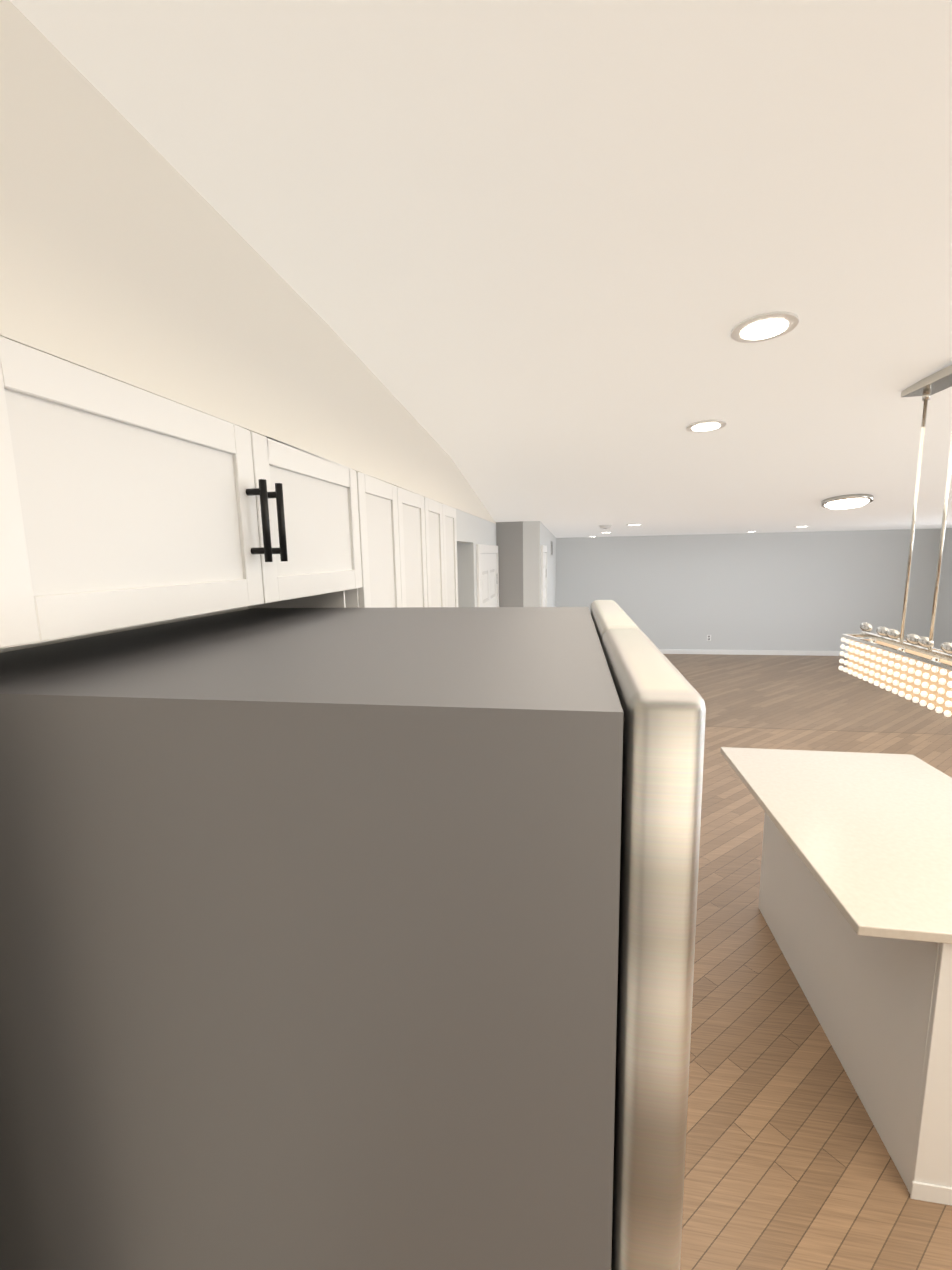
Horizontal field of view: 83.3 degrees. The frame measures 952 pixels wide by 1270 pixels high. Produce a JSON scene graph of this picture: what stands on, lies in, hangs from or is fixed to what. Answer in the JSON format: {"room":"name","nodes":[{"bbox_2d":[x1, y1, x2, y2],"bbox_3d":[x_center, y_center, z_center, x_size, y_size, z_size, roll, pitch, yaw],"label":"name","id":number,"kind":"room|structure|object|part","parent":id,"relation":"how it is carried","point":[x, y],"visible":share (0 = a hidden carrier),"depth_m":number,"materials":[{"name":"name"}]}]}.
{"room":"kitchen","nodes":[
{"label":"kitchen","id":0,"kind":"room"},
{"bbox_2d":[0,607,247,652],"bbox_3d":[-0.936,0.415,0.703,0.150,2.950,5.200,0,9,10],"label":"wall","id":1,"kind":"structure","parent":0,"point":[8,649],"depth_m":1.15,"materials":[{"name":"white paint"}]},
{"bbox_2d":[0,336,367,648],"bbox_3d":[-0.609,-0.240,1.126,0.331,0.353,1.095,0,9,10],"label":"upper cabinet","id":2,"kind":"object","parent":1,"relation":"attached to","point":[123,505],"depth_m":0.81,"materials":[{"name":"white wood"}]},
{"bbox_2d":[304,472,431,607],"bbox_3d":[-0.445,-0.147,2.068,0.331,0.828,0.762,0,9,10],"label":"upper cabinet","id":3,"kind":"object","parent":1,"relation":"attached to","point":[397,538],"depth_m":1.95,"materials":[{"name":"white wood"}]},
{"bbox_2d":[428,498,457,606],"bbox_3d":[-0.323,-0.256,2.766,0.331,0.828,0.672,0,9,10],"label":"upper cabinet","id":4,"kind":"object","parent":1,"relation":"attached to","point":[441,517],"depth_m":2.71,"materials":[{"name":"white wood"}]},
{"bbox_2d":[0,0,453,507],"bbox_3d":[-0.731,-0.689,0.495,0.309,0.714,5.201,0,9,10],"label":"soffit","id":5,"kind":"structure","parent":0,"point":[129,255],"depth_m":0.85,"materials":[{"name":"white paint"}]},
{"bbox_2d":[452,460,495,606],"bbox_3d":[-0.032,-0.117,4.057,0.150,2.950,1.799,0,9,10],"label":"wall","id":6,"kind":"structure","parent":0,"point":[484,531],"depth_m":3.72,"materials":[{"name":"grey paint"}]},
{"bbox_2d":[476,544,498,606],"bbox_3d":[0.157,0.279,4.447,0.091,2.043,1.065,0,9,10],"label":"door frame","id":7,"kind":"structure","parent":6,"relation":"attached to","point":[482,548],"depth_m":3.87,"materials":[{"name":"white wood"}]},
{"bbox_2d":[480,554,496,606],"bbox_3d":[0.118,0.308,4.459,0.011,1.959,0.927,0,9,10],"label":"door","id":8,"kind":"structure","parent":6,"relation":"in","point":[488,562],"depth_m":4.31,"materials":[{"name":"white wood"}]},
{"bbox_2d":[9,0,951,537],"bbox_3d":[2.520,-1.186,3.723,9.500,0.570,13.350,0,9,10],"label":"ceiling","id":9,"kind":"structure","parent":0,"point":[531,260],"depth_m":1.03,"materials":[{"name":"white paint"}]},
{"bbox_2d":[599,525,611,528],"bbox_3d":[1.385,-1.165,5.732,0.136,0.038,0.136,0,9,10],"label":"smoke detector","id":10,"kind":"object","parent":9,"relation":"attached to","point":[605,526],"visible":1,"depth_m":5.69,"materials":[{"name":"white plastic"}]},
{"bbox_2d":[686,420,725,431],"bbox_3d":[1.037,-0.945,2.415,0.168,0.019,0.168,0,9,10],"label":"recessed light","id":11,"kind":"object","parent":9,"relation":"in","point":[705,425],"visible":0.96,"depth_m":2.40,"materials":[{"name":"white plastic"}]},
{"bbox_2d":[731,311,798,342],"bbox_3d":[0.805,-0.860,1.496,0.168,0.019,0.168,0,9,10],"label":"recessed light","id":12,"kind":"object","parent":9,"relation":"in","point":[764,327],"visible":1,"depth_m":1.48,"materials":[{"name":"white plastic"}]},
{"bbox_2d":[821,494,872,508],"bbox_3d":[2.684,-0.968,3.877,0.310,0.086,0.311,0,9,10],"label":"flush ceiling light","id":13,"kind":"object","parent":9,"relation":"attached to","point":[848,501],"visible":1,"depth_m":3.80,"materials":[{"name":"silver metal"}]},
{"bbox_2d":[838,365,951,716],"bbox_3d":[1.633,-0.343,1.926,0.171,1.130,0.825,0,9,10],"label":"chandelier","id":14,"kind":"object","parent":9,"relation":"hanging from","point":[916,668],"visible":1,"depth_m":1.96,"materials":[{"name":"glass"}]},
{"bbox_2d":[496,521,522,606],"bbox_3d":[0.327,-0.264,4.972,0.240,2.950,0.150,0,9,10],"label":"wall","id":15,"kind":"structure","parent":0,"point":[509,539],"depth_m":4.83,"materials":[{"name":"grey paint"}]},
{"bbox_2d":[523,521,555,606],"bbox_3d":[0.997,-0.689,7.664,0.150,2.950,5.750,0,9,10],"label":"wall","id":16,"kind":"structure","parent":0,"point":[537,535],"depth_m":4.84,"materials":[{"name":"grey paint"}]},
{"bbox_2d":[541,545,546,606],"bbox_3d":[0.738,0.105,5.502,0.091,2.043,0.920,0,9,10],"label":"door frame","id":17,"kind":"structure","parent":16,"relation":"attached to","point":[543,548],"depth_m":4.98,"materials":[{"name":"white wood"}]},
{"bbox_2d":[543,553,545,606],"bbox_3d":[0.699,0.135,5.513,0.011,1.959,0.782,0,9,10],"label":"door","id":18,"kind":"structure","parent":16,"relation":"in","point":[544,579],"depth_m":5.43,"materials":[{"name":"white wood"}]},
{"bbox_2d":[556,528,940,650],"bbox_3d":[4.802,-1.118,9.959,6.850,2.950,0.150,0,9,10],"label":"wall","id":19,"kind":"structure","parent":0,"point":[806,591],"depth_m":9.86,"materials":[{"name":"grey paint"}]},
{"bbox_2d":[659,649,847,655],"bbox_3d":[4.816,0.310,10.096,6.548,0.085,0.013,0,9,10],"label":"baseboard","id":20,"kind":"structure","parent":19,"relation":"attached to","point":[756,652],"depth_m":10.02,"materials":[{"name":"white wood"}]},
{"bbox_2d":[664,654,951,1269],"bbox_3d":[2.572,1.355,4.112,9.500,0.080,13.350,0,9,10],"label":"floor","id":21,"kind":"structure","parent":0,"point":[789,1164],"depth_m":2.09,"materials":[{"name":"brown wood"}]},
{"bbox_2d":[0,600,705,1269],"bbox_3d":[-0.196,0.885,1.182,1.088,1.845,0.983,0,9,10],"label":"fridge","id":22,"kind":"object","parent":21,"relation":"on","point":[346,938],"visible":1,"depth_m":0.60,"materials":[{"name":"grey metal"}]},
{"bbox_3d":[0.315,0.817,1.313,0.070,1.770,0.534,0,9,10],"label":"door","id":23,"kind":"part","parent":22,"relation":"part of","materials":[{"name":"metal"}]},
{"bbox_3d":[0.230,0.893,0.830,0.070,1.770,0.441,0,9,10],"label":"door","id":24,"kind":"part","parent":22,"relation":"part of","materials":[{"name":"silver metal"}]},
{"bbox_2d":[759,762,951,1205],"bbox_3d":[1.791,1.182,2.171,0.722,0.883,1.385,0,9,10],"label":"kitchen island","id":25,"kind":"object","parent":21,"relation":"on","point":[883,1006],"depth_m":1.79,"materials":[{"name":"white wood"}]},
{"bbox_2d":[720,747,951,946],"bbox_3d":[1.658,0.728,2.127,0.926,0.032,1.425,0,9,10],"label":"island countertop","id":26,"kind":"structure","parent":25,"relation":"on","point":[873,831],"depth_m":2.04,"materials":[{"name":"white stone"}]},
{"bbox_2d":[933,528,951,648],"bbox_3d":[6.999,-0.114,3.105,0.150,2.950,12.750,0,9,10],"label":"wall","id":27,"kind":"structure","parent":0,"point":[943,628],"depth_m":9.09,"materials":[{"name":"grey paint"}]}
]}

